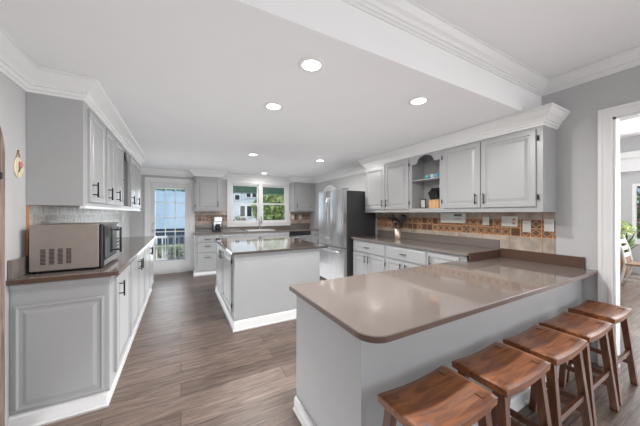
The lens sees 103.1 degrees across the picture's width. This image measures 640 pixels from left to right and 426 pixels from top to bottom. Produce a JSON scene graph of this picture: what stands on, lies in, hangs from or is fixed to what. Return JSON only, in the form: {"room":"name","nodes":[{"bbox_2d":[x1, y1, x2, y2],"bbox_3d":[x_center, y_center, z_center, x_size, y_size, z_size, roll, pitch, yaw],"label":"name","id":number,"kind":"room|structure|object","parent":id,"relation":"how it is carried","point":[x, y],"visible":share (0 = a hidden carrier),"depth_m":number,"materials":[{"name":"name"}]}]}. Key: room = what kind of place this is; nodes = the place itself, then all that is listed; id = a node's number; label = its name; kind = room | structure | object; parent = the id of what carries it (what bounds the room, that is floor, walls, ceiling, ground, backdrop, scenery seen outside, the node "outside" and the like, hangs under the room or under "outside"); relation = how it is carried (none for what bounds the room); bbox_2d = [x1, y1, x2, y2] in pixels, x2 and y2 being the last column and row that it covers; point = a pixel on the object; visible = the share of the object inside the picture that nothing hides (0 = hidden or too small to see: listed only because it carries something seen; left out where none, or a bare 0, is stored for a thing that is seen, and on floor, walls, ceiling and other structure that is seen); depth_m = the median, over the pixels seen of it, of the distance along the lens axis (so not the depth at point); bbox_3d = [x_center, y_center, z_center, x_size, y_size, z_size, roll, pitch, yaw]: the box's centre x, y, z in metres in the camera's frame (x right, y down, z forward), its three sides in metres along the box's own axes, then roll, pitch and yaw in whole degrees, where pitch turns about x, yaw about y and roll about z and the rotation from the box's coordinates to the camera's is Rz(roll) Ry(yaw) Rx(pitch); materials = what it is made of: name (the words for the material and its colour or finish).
{"room":"kitchen","nodes":[
{"label":"kitchen","id":0,"kind":"room"},
{"bbox_2d":[0,72,130,425],"bbox_3d":[-1.509,0.015,0.696,0.120,2.690,10.870,0,0,-29],"label":"wall","id":1,"kind":"structure","parent":0,"point":[12,96],"depth_m":1.60,"materials":[{"name":"grey paint"}]},
{"bbox_2d":[0,127,4,425],"bbox_3d":[-1.556,0.335,0.973,0.060,2.050,1.030,0,0,-29],"label":"arched frame","id":2,"kind":"object","parent":1,"relation":"attached to","point":[2,145],"visible":1,"depth_m":1.42,"materials":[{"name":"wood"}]},
{"bbox_2d":[13,150,23,177],"bbox_3d":[-1.954,-0.320,1.650,0.016,0.181,0.104,0,0,-29],"label":"wall ornament","id":3,"kind":"object","parent":1,"relation":"attached to","point":[18,168],"visible":1,"depth_m":1.64,"materials":[{"name":"beige ceramic"}]},
{"bbox_2d":[25,205,28,254],"bbox_3d":[-2.004,0.117,1.740,0.013,0.341,0.021,0,0,-29],"label":"trim","id":4,"kind":"structure","parent":1,"relation":"attached to","point":[27,206],"depth_m":1.74,"materials":[{"name":"orange wood"}]},
{"bbox_2d":[26,92,105,206],"bbox_3d":[-1.991,-0.516,2.070,0.350,0.923,0.576,0,0,-29],"label":"upper cabinet","id":5,"kind":"object","parent":1,"relation":"attached to","point":[66,141],"visible":0.96,"depth_m":1.82,"materials":[{"name":"grey paint"}]},
{"bbox_2d":[29,205,118,225],"bbox_3d":[-2.706,0.118,3.022,0.011,0.342,2.900,0,0,-29],"label":"tiled wall","id":6,"kind":"structure","parent":1,"relation":"attached to","point":[38,215],"depth_m":2.34,"materials":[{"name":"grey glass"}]},
{"bbox_2d":[8,289,151,425],"bbox_3d":[-2.439,1.308,3.022,0.483,0.105,3.096,0,0,-29],"label":"baseboard","id":7,"kind":"structure","parent":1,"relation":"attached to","point":[50,414],"depth_m":1.70,"materials":[{"name":"white paint"}]},
{"bbox_2d":[75,125,123,207],"bbox_3d":[-2.331,-0.516,2.691,0.350,0.923,0.840,0,0,-29],"label":"upper cabinet","id":8,"kind":"object","parent":1,"relation":"attached to","point":[114,149],"visible":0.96,"depth_m":2.68,"materials":[{"name":"grey paint"}]},
{"bbox_2d":[122,148,128,208],"bbox_3d":[-2.673,-0.516,3.257,0.293,0.923,0.480,0,0,-29],"label":"upper cabinet","id":9,"kind":"object","parent":1,"relation":"attached to","point":[126,154],"visible":0.22,"depth_m":3.50,"materials":[{"name":"grey paint"}]},
{"bbox_2d":[129,154,140,209],"bbox_3d":[-3.018,-0.516,3.946,0.350,0.923,1.060,0,0,-29],"label":"upper cabinet","id":10,"kind":"object","parent":1,"relation":"attached to","point":[134,167],"visible":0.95,"depth_m":3.84,"materials":[{"name":"grey paint"}]},
{"bbox_2d":[80,206,140,210],"bbox_3d":[-2.464,-0.043,3.171,0.032,0.021,2.950,0,0,-29],"label":"trim","id":11,"kind":"structure","parent":10,"relation":"attached to","point":[81,207],"depth_m":2.40,"materials":[{"name":"white paint"}]},
{"bbox_2d":[131,175,309,236],"bbox_3d":[-2.186,0.190,6.453,4.220,2.340,0.120,0,0,-29],"label":"wall","id":12,"kind":"structure","parent":0,"point":[137,217],"depth_m":5.49,"materials":[{"name":"grey paint"}]},
{"bbox_2d":[145,177,194,274],"bbox_3d":[-3.395,0.290,5.777,0.970,2.140,0.144,0,0,-29],"label":"trim","id":13,"kind":"structure","parent":12,"relation":"attached to","point":[148,180],"depth_m":5.81,"materials":[{"name":"white paint"}]},
{"bbox_2d":[151,182,189,273],"bbox_3d":[-3.368,0.333,5.740,0.765,2.010,0.120,0,0,-29],"label":"door","id":14,"kind":"structure","parent":12,"relation":"in","point":[164,266],"depth_m":5.77,"materials":[{"name":"white paint"}]},
{"bbox_2d":[194,176,221,210],"bbox_3d":[-2.612,-0.509,5.929,0.590,0.938,0.385,0,0,-29],"label":"upper cabinet","id":15,"kind":"object","parent":12,"relation":"attached to","point":[207,190],"visible":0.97,"depth_m":5.79,"materials":[{"name":"grey paint"}]},
{"bbox_2d":[155,186,283,194],"bbox_3d":[-2.359,-0.708,6.602,4.600,0.365,0.268,0,0,-29],"label":"awning","id":16,"kind":"object","parent":12,"relation":"attached to","point":[236,189],"visible":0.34,"depth_m":6.93,"materials":[{"name":"fabric"}]},
{"bbox_2d":[195,211,308,225],"bbox_3d":[-1.625,0.117,6.685,2.988,0.354,0.010,0,0,-29],"label":"tiled wall","id":17,"kind":"structure","parent":12,"relation":"attached to","point":[201,217],"depth_m":6.20,"materials":[{"name":"tile"}]},
{"bbox_2d":[231,183,286,222],"bbox_3d":[-1.600,-0.250,6.768,1.510,1.020,0.130,0,0,-29],"label":"window","id":18,"kind":"structure","parent":12,"relation":"in","point":[259,203],"depth_m":6.72,"materials":[{"name":"white paint"}]},
{"bbox_2d":[227,179,290,226],"bbox_3d":[-1.567,-0.250,6.707,1.680,1.190,0.028,0,0,-29],"label":"trim","id":19,"kind":"structure","parent":12,"relation":"attached to","point":[229,181],"depth_m":6.58,"materials":[{"name":"white paint"}]},
{"bbox_2d":[289,182,313,211],"bbox_3d":[-0.498,-0.509,7.087,0.630,0.938,0.385,0,0,-29],"label":"upper cabinet","id":20,"kind":"object","parent":12,"relation":"attached to","point":[301,195],"visible":0.96,"depth_m":6.94,"materials":[{"name":"grey paint"}]},
{"bbox_2d":[0,0,541,176],"bbox_3d":[-0.880,-1.215,4.067,4.460,0.470,5.560,0,0,-29],"label":"ceiling","id":21,"kind":"structure","parent":0,"point":[192,81],"depth_m":1.88,"materials":[{"name":"paint"}]},
{"bbox_2d":[264,102,282,109],"bbox_3d":[-0.427,-0.977,2.331,0.180,0.006,0.180,0,0,-29],"label":"recessed light","id":22,"kind":"object","parent":21,"relation":"in","point":[269,105],"visible":1,"depth_m":2.32,"materials":[{"name":"white"}]},
{"bbox_2d":[298,56,324,72],"bbox_3d":[-0.056,-0.977,1.679,0.180,0.006,0.180,0,0,-29],"label":"recessed light","id":23,"kind":"object","parent":21,"relation":"in","point":[310,64],"visible":1,"depth_m":1.67,"materials":[{"name":"white paint"}]},
{"bbox_2d":[408,96,429,104],"bbox_3d":[0.862,-0.977,2.216,0.180,0.006,0.180,0,0,-29],"label":"recessed light","id":24,"kind":"object","parent":21,"relation":"in","point":[419,100],"visible":1,"depth_m":2.20,"materials":[{"name":"white"}]},
{"bbox_2d":[44,271,639,425],"bbox_3d":[2.982,1.410,3.143,10.350,0.100,10.850,0,0,-29],"label":"floor","id":25,"kind":"structure","parent":0,"point":[185,364],"depth_m":2.15,"materials":[{"name":"brown wood"}]},
{"bbox_2d":[8,264,130,415],"bbox_3d":[-1.853,0.901,2.017,0.542,0.918,0.762,0,0,-29],"label":"base cabinet","id":26,"kind":"object","parent":25,"relation":"on","point":[69,339],"visible":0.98,"depth_m":1.68,"materials":[{"name":"grey paint"}]},
{"bbox_2d":[130,250,144,338],"bbox_3d":[-2.295,0.901,2.825,0.542,0.918,1.080,0,0,-29],"label":"base cabinet","id":27,"kind":"object","parent":25,"relation":"on","point":[137,266],"visible":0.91,"depth_m":2.80,"materials":[{"name":"grey paint"}]},
{"bbox_2d":[144,241,153,301],"bbox_3d":[-2.854,0.901,3.847,0.542,0.918,1.250,0,0,-29],"label":"base cabinet","id":28,"kind":"object","parent":25,"relation":"on","point":[149,250],"visible":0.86,"depth_m":3.91,"materials":[{"name":"grey paint"}]},
{"bbox_2d":[6,230,155,285],"bbox_3d":[-2.414,0.365,3.043,0.543,0.150,3.144,0,0,-29],"label":"countertop","id":29,"kind":"structure","parent":28,"relation":"on","point":[18,272],"depth_m":1.75,"materials":[{"name":"beige stone"}]},
{"bbox_2d":[29,222,121,273],"bbox_3d":[-1.866,0.245,2.017,0.433,0.330,0.536,0,0,-29],"label":"microwave","id":30,"kind":"object","parent":29,"relation":"on","point":[56,246],"visible":1,"depth_m":1.79,"materials":[{"name":"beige metal"}]},
{"bbox_2d":[193,270,215,276],"bbox_3d":[-1.792,1.315,6.059,2.206,0.090,0.250,0,0,-29],"label":"baseboard","id":31,"kind":"structure","parent":25,"relation":"on","point":[212,272],"depth_m":5.53,"materials":[{"name":"white paint"}]},
{"bbox_2d":[194,234,219,271],"bbox_3d":[-2.587,0.913,5.790,0.500,0.893,0.655,0,0,-29],"label":"base cabinet","id":32,"kind":"object","parent":25,"relation":"on","point":[204,245],"visible":0.87,"depth_m":5.52,"materials":[{"name":"grey paint"}]},
{"bbox_2d":[220,233,243,237],"bbox_3d":[-2.139,0.913,6.034,0.520,0.893,0.655,0,0,-29],"label":"base cabinet","id":33,"kind":"object","parent":25,"relation":"on","point":[233,235],"visible":0.02,"depth_m":5.79,"materials":[{"name":"grey paint"}]},
{"bbox_2d":[244,231,288,236],"bbox_3d":[-1.411,0.913,6.433,1.140,0.893,0.655,0,0,-29],"label":"base cabinet","id":34,"kind":"object","parent":25,"relation":"on","point":[286,233],"visible":0.04,"depth_m":6.18,"materials":[{"name":"grey paint"}]},
{"bbox_2d":[193,223,318,234],"bbox_3d":[-1.490,0.380,6.402,3.043,0.170,0.633,0,0,-29],"label":"countertop","id":35,"kind":"structure","parent":34,"relation":"on","point":[199,229],"depth_m":6.34,"materials":[{"name":"beige stone"}]},
{"bbox_2d":[213,217,222,231],"bbox_3d":[-2.409,0.262,5.987,0.183,0.344,0.223,0,0,-29],"label":"coffee maker","id":36,"kind":"object","parent":35,"relation":"on","point":[216,220],"visible":0.99,"depth_m":5.92,"materials":[{"name":"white plastic"}]},
{"bbox_2d":[245,229,273,230],"bbox_3d":[-1.510,0.526,6.384,0.680,0.208,0.390,0,0,-29],"label":"sink","id":37,"kind":"object","parent":35,"relation":"in","point":[253,229],"visible":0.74,"depth_m":6.43,"materials":[{"name":"white ceramic"}]},
{"bbox_2d":[214,236,327,332],"bbox_3d":[-0.880,0.904,3.958,1.274,0.912,1.810,0,0,-29],"label":"kitchen island","id":38,"kind":"object","parent":25,"relation":"on","point":[254,275],"visible":0.99,"depth_m":3.18,"materials":[{"name":"grey paint"}]},
{"bbox_2d":[214,236,327,254],"bbox_3d":[-0.874,0.462,3.962,1.260,0.027,1.810,0,0,-29],"label":"island countertop","id":39,"kind":"structure","parent":38,"relation":"on","point":[262,244],"depth_m":3.61,"materials":[{"name":"beige stone"}]},
{"bbox_2d":[289,231,310,241],"bbox_3d":[-0.638,0.914,6.852,0.600,0.892,0.662,0,0,-29],"label":"dishwasher","id":40,"kind":"object","parent":25,"relation":"on","point":[302,235],"visible":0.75,"depth_m":6.61,"materials":[{"name":"grey metal"}]},
{"bbox_2d":[311,230,318,243],"bbox_3d":[-0.262,0.913,7.062,0.240,0.893,0.655,0,0,-29],"label":"base cabinet","id":41,"kind":"object","parent":25,"relation":"on","point":[315,233],"visible":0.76,"depth_m":6.81,"materials":[{"name":"grey paint"}]},
{"bbox_2d":[319,188,374,278],"bbox_3d":[0.475,0.460,5.074,0.815,1.800,0.935,0,0,-29],"label":"refrigerator","id":42,"kind":"object","parent":25,"relation":"on","point":[343,216],"visible":0.82,"depth_m":4.69,"materials":[{"name":"grey metal"}]},
{"bbox_2d":[353,239,385,275],"bbox_3d":[1.027,0.908,4.290,0.655,0.903,0.820,0,0,-29],"label":"base cabinet","id":43,"kind":"object","parent":25,"relation":"on","point":[368,256],"visible":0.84,"depth_m":4.12,"materials":[{"name":"grey paint"}]},
{"bbox_2d":[351,230,499,261],"bbox_3d":[1.337,0.414,3.747,0.633,0.198,2.110,0,0,-29],"label":"countertop","id":44,"kind":"structure","parent":43,"relation":"on","point":[477,249],"depth_m":3.34,"materials":[{"name":"beige stone"}]},
{"bbox_2d":[395,229,400,238],"bbox_3d":[1.270,0.341,4.137,0.104,0.165,0.104,0,0,-29],"label":"utensil crock","id":45,"kind":"object","parent":44,"relation":"on","point":[397,231],"visible":0.95,"depth_m":4.09,"materials":[{"name":"silver metal"}]},
{"bbox_2d":[399,216,405,228],"bbox_3d":[1.290,0.230,4.066,0.044,0.365,0.181,0,0,-26],"label":"turner","id":46,"kind":"object","parent":45,"relation":"in","point":[401,219],"visible":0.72,"depth_m":4.04,"materials":[{"name":"black plastic"}]},
{"bbox_2d":[386,244,426,270],"bbox_3d":[1.399,0.908,3.610,0.655,0.903,0.730,0,0,-29],"label":"base cabinet","id":47,"kind":"object","parent":25,"relation":"on","point":[397,257],"visible":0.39,"depth_m":3.48,"materials":[{"name":"grey paint"}]},
{"bbox_2d":[378,366,497,425],"bbox_3d":[0.493,1.064,1.068,0.460,0.599,0.316,0,0,-29],"label":"bar stool","id":48,"kind":"object","parent":25,"relation":"on","point":[443,396],"visible":1,"depth_m":1.05,"materials":[{"name":"brown wood"}]},
{"bbox_2d":[289,248,597,425],"bbox_3d":[1.137,0.885,2.047,2.616,0.950,0.900,0,0,-29],"label":"peninsula counter","id":49,"kind":"object","parent":25,"relation":"on","point":[359,338],"visible":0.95,"depth_m":1.51,"materials":[{"name":"grey paint"}]},
{"bbox_2d":[289,257,597,343],"bbox_3d":[1.137,0.530,2.047,2.616,0.030,0.900,0,0,-29],"label":"countertop","id":50,"kind":"structure","parent":49,"relation":"on","point":[385,306],"depth_m":1.65,"materials":[{"name":"beige stone"}]},
{"bbox_2d":[427,250,492,264],"bbox_3d":[1.695,0.908,3.071,0.655,0.903,0.500,0,0,-29],"label":"base cabinet","id":51,"kind":"object","parent":25,"relation":"on","point":[433,257],"visible":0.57,"depth_m":2.97,"materials":[{"name":"grey paint"}]},
{"bbox_2d":[452,341,551,425],"bbox_3d":[0.932,1.064,1.308,0.460,0.599,0.316,0,0,-29],"label":"bar stool","id":52,"kind":"object","parent":25,"relation":"on","point":[507,370],"visible":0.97,"depth_m":1.28,"materials":[{"name":"brown wood"}]},
{"bbox_2d":[503,325,592,425],"bbox_3d":[1.359,1.064,1.536,0.460,0.599,0.316,0,0,-29],"label":"bar stool","id":53,"kind":"object","parent":25,"relation":"on","point":[555,347],"visible":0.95,"depth_m":1.50,"materials":[{"name":"brown wood"}]},
{"bbox_2d":[539,311,619,425],"bbox_3d":[1.782,1.064,1.773,0.460,0.599,0.316,0,0,-29],"label":"bar stool","id":54,"kind":"object","parent":25,"relation":"on","point":[589,329],"visible":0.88,"depth_m":1.74,"materials":[{"name":"brown wood"}]},
{"bbox_2d":[566,300,638,404],"bbox_3d":[2.247,1.064,2.039,0.460,0.599,0.316,0,0,-29],"label":"bar stool","id":55,"kind":"object","parent":25,"relation":"on","point":[614,314],"visible":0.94,"depth_m":2.00,"materials":[{"name":"brown wood"}]},
{"bbox_2d":[620,221,638,277],"bbox_3d":[6.353,0.758,5.369,0.520,1.201,0.519,0,0,-29],"label":"potted plant","id":56,"kind":"object","parent":25,"relation":"on","point":[630,242],"visible":0.4,"depth_m":5.27,"materials":[{"name":"green plant"}]},
{"bbox_2d":[620,256,628,277],"bbox_3d":[6.353,1.129,5.369,0.240,0.459,0.240,0,0,-29],"label":"basket","id":57,"kind":"object","parent":56,"relation":"on","point":[627,258],"depth_m":5.28,"materials":[{"name":"wicker"}]},
{"bbox_2d":[620,236,639,284],"bbox_3d":[5.689,0.895,4.498,0.440,0.941,0.549,0,0,-29],"label":"dining chair","id":58,"kind":"object","parent":25,"relation":"on","point":[631,263],"visible":0.88,"depth_m":4.59,"materials":[{"name":"white wood"}]},
{"bbox_2d":[310,65,639,363],"bbox_3d":[2.298,0.015,2.779,0.120,2.690,10.870,0,0,-29],"label":"wall","id":59,"kind":"structure","parent":0,"point":[576,216],"depth_m":2.38,"materials":[{"name":"grey paint"}]},
{"bbox_2d":[0,25,570,182],"bbox_3d":[-0.797,-0.904,3.915,4.220,0.150,5.665,0,0,-29],"label":"trim","id":60,"kind":"structure","parent":59,"relation":"attached to","point":[16,64],"depth_m":2.48,"materials":[{"name":"white paint"}]},
{"bbox_2d":[323,185,336,191],"bbox_3d":[0.242,0.330,6.380,0.030,2.060,0.840,0,0,-29],"label":"trim","id":61,"kind":"structure","parent":59,"relation":"attached to","point":[328,186],"depth_m":6.33,"materials":[{"name":"white paint"}]},
{"bbox_2d":[365,157,409,210],"bbox_3d":[1.195,-0.504,4.296,0.355,0.948,1.050,0,0,-29],"label":"upper cabinet","id":62,"kind":"object","parent":59,"relation":"attached to","point":[387,185],"visible":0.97,"depth_m":4.16,"materials":[{"name":"grey paint"}]},
{"bbox_2d":[365,210,556,211],"bbox_3d":[1.595,-0.019,3.612,0.310,0.019,2.635,0,0,-29],"label":"trim","id":63,"kind":"structure","parent":62,"relation":"attached to","point":[474,210],"depth_m":2.80,"materials":[{"name":"grey paint"}]},
{"bbox_2d":[410,150,441,210],"bbox_3d":[1.597,-0.504,3.621,0.298,0.948,0.520,0,0,-29],"label":"upper cabinet","id":64,"kind":"object","parent":59,"relation":"attached to","point":[422,165],"visible":0.52,"depth_m":3.79,"materials":[{"name":"grey paint"}]},
{"bbox_2d":[421,199,425,207],"bbox_3d":[1.511,-0.129,3.711,0.017,0.155,0.090,0,0,-29],"label":"framed card","id":65,"kind":"object","parent":64,"relation":"in","point":[423,201],"visible":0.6,"depth_m":3.70,"materials":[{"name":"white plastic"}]},
{"bbox_2d":[413,177,439,182],"bbox_3d":[1.605,-0.474,3.626,0.258,0.012,0.490,0,0,-29],"label":"shelf","id":66,"kind":"object","parent":64,"relation":"attached to","point":[430,180],"depth_m":3.70,"materials":[{"name":"grey paint"}]},
{"bbox_2d":[428,187,439,207],"bbox_3d":[1.609,-0.199,3.502,0.195,0.296,0.150,0,0,-29],"label":"knife block","id":67,"kind":"object","parent":64,"relation":"in","point":[434,194],"visible":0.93,"depth_m":3.46,"materials":[{"name":"brown wood"}]},
{"bbox_2d":[377,212,554,253],"bbox_3d":[1.724,0.200,3.691,0.009,0.418,2.620,0,0,-29],"label":"tiled wall","id":68,"kind":"structure","parent":59,"relation":"attached to","point":[537,240],"depth_m":3.08,"materials":[{"name":"patterned ceramic tile"},{"name":"terracotta"}]},
{"bbox_2d":[440,213,465,222],"bbox_3d":[1.815,0.067,3.475,0.038,0.137,0.355,0,0,-29],"label":"intercom","id":69,"kind":"object","parent":68,"relation":"attached to","point":[444,217],"visible":1,"depth_m":3.45,"materials":[{"name":"white plastic"}]},
{"bbox_2d":[483,217,488,224],"bbox_3d":[2.029,0.098,3.111,0.011,0.100,0.075,0,0,-29],"label":"light switch","id":70,"kind":"object","parent":68,"relation":"attached to","point":[485,219],"visible":1,"depth_m":3.10,"materials":[{"name":"white plastic"}]},
{"bbox_2d":[502,216,517,226],"bbox_3d":[2.151,0.095,2.887,0.011,0.115,0.160,0,0,-29],"label":"light switch","id":71,"kind":"object","parent":68,"relation":"attached to","point":[512,221],"visible":1,"depth_m":2.88,"materials":[{"name":"white plastic"}]},
{"bbox_2d":[523,221,530,231],"bbox_3d":[2.232,0.145,2.743,0.009,0.125,0.075,0,0,-29],"label":"wall outlet","id":72,"kind":"object","parent":68,"relation":"attached to","point":[526,224],"visible":1,"depth_m":2.74,"materials":[{"name":"white plastic"}]},
{"bbox_2d":[544,219,553,231],"bbox_3d":[2.323,0.125,2.576,0.009,0.125,0.080,0,0,-29],"label":"wall outlet","id":73,"kind":"object","parent":68,"relation":"attached to","point":[548,223],"visible":1,"depth_m":2.57,"materials":[{"name":"white plastic"}]},
{"bbox_2d":[341,0,639,96],"bbox_3d":[1.705,-1.269,-0.657,4.220,0.120,5.210,0,0,-29],"label":"trim","id":74,"kind":"structure","parent":59,"relation":"attached to","point":[409,16],"depth_m":2.01,"materials":[{"name":"white paint"}]},
{"bbox_2d":[441,125,556,210],"bbox_3d":[1.951,-0.504,2.914,0.355,0.948,1.060,0,0,-29],"label":"upper cabinet","id":75,"kind":"object","parent":59,"relation":"attached to","point":[517,170],"visible":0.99,"depth_m":2.67,"materials":[{"name":"grey paint"}]},
{"bbox_2d":[598,100,639,366],"bbox_3d":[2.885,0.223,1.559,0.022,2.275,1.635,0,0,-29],"label":"trim","id":76,"kind":"structure","parent":59,"relation":"attached to","point":[605,116],"depth_m":2.23,"materials":[{"name":"white paint"}]},
{"bbox_2d":[413,0,639,78],"bbox_3d":[1.729,-1.390,-0.701,4.460,0.120,5.310,0,0,-29],"label":"ceiling","id":77,"kind":"structure","parent":0,"point":[553,38],"depth_m":1.81,"materials":[{"name":"paint"}]},
{"bbox_2d":[620,135,639,273],"bbox_3d":[7.804,-0.190,4.612,0.120,3.100,4.600,0,0,-29],"label":"wall","id":78,"kind":"structure","parent":0,"point":[628,144],"depth_m":5.81,"materials":[{"name":"grey paint"}]},
{"bbox_2d":[620,150,639,243],"bbox_3d":[7.858,-0.010,4.243,0.140,2.740,3.900,0,0,-29],"label":"trim","id":79,"kind":"structure","parent":78,"relation":"attached to","point":[629,161],"depth_m":5.73,"materials":[{"name":"white paint"}]},
{"bbox_2d":[632,184,639,240],"bbox_3d":[7.499,-0.010,5.107,0.060,1.300,1.560,0,0,-29],"label":"window","id":80,"kind":"structure","parent":78,"relation":"in","point":[634,186],"depth_m":5.75,"materials":[{"name":"white paint"}]},
{"bbox_2d":[620,117,639,137],"bbox_3d":[5.382,-1.790,3.299,5.790,0.100,4.820,0,0,-29],"label":"ceiling","id":81,"kind":"structure","parent":0,"point":[631,127],"depth_m":5.20,"materials":[{"name":"paint"}]},
{"label":"outside","id":82,"kind":"structure","parent":0,"visible":0},
{"bbox_3d":[24.850,2.060,5.990,30.650,0.100,26.650,0,0,-29],"label":"ground","id":83,"kind":"structure","parent":82,"visible":0},
{"bbox_2d":[637,186,639,238],"bbox_3d":[8.892,0.418,7.068,3.018,3.050,3.079,0,0,-29],"label":"flowering bush","id":84,"kind":"object","parent":83,"relation":"on","point":[638,193],"visible":0.04,"depth_m":6.97,"materials":[{"name":"green plant"}]},
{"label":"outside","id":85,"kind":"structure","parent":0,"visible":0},
{"bbox_3d":[-2.942,1.440,7.042,4.800,0.120,1.620,0,0,-29],"label":"deck","id":86,"kind":"object","parent":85,"visible":0},
{"bbox_2d":[155,235,184,260],"bbox_3d":[-4.165,0.945,7.194,2.740,0.870,0.100,0,0,-29],"label":"deck railing","id":87,"kind":"object","parent":86,"relation":"on","point":[177,236],"visible":0.12,"depth_m":7.14,"materials":[{"name":"white paint"}]},
{"bbox_2d":[233,215,245,220],"bbox_3d":[-2.529,0.724,7.738,0.850,1.309,0.831,0,0,-29],"label":"planter","id":88,"kind":"object","parent":86,"relation":"on","point":[236,217],"visible":0.05,"depth_m":7.72,"materials":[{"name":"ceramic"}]},
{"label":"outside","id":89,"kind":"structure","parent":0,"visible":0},
{"bbox_2d":[155,229,639,250],"bbox_3d":[-9.657,2.060,38.478,100.000,0.100,63.220,0,0,-29],"label":"ground","id":90,"kind":"structure","parent":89,"point":[182,247],"depth_m":14.80,"materials":[{"name":"green plant"}]},
{"bbox_2d":[155,247,163,260],"bbox_3d":[-5.132,1.530,7.830,0.530,0.960,0.504,0,0,-29],"label":"shrub","id":91,"kind":"object","parent":90,"relation":"on","point":[159,254],"visible":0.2,"depth_m":7.88,"materials":[{"name":"green plant"}]},
{"bbox_2d":[155,189,184,244],"bbox_3d":[-12.951,-2.765,18.562,10.900,9.550,7.800,0,0,-29],"label":"house","id":92,"kind":"structure","parent":90,"relation":"on","point":[159,194],"depth_m":16.37,"materials":[{"name":"blue"}]},
{"bbox_2d":[166,247,183,259],"bbox_3d":[-4.540,1.508,7.996,0.527,1.003,0.531,0,0,4],"label":"shrub","id":93,"kind":"object","parent":90,"relation":"on","point":[171,248],"visible":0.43,"depth_m":7.94,"materials":[{"name":"green plant"}]},
{"bbox_2d":[233,192,283,220],"bbox_3d":[-3.451,-3.265,25.470,12.400,10.550,8.800,0,0,-29],"label":"house","id":94,"kind":"structure","parent":90,"relation":"on","point":[245,211],"depth_m":19.57,"materials":[{"name":"white"}]},
{"bbox_2d":[251,193,283,219],"bbox_3d":[-2.077,0.378,11.605,2.108,3.272,2.147,0,0,-29],"label":"tree","id":95,"kind":"object","parent":90,"relation":"on","point":[277,211],"visible":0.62,"depth_m":11.09,"materials":[{"name":"green plant"}]},
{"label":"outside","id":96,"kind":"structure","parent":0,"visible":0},
{"bbox_2d":[158,250,184,260],"bbox_3d":[2.412,2.000,16.424,100.000,0.019,4.500,0,0,-29],"label":"street","id":97,"kind":"structure","parent":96,"point":[180,250],"depth_m":12.18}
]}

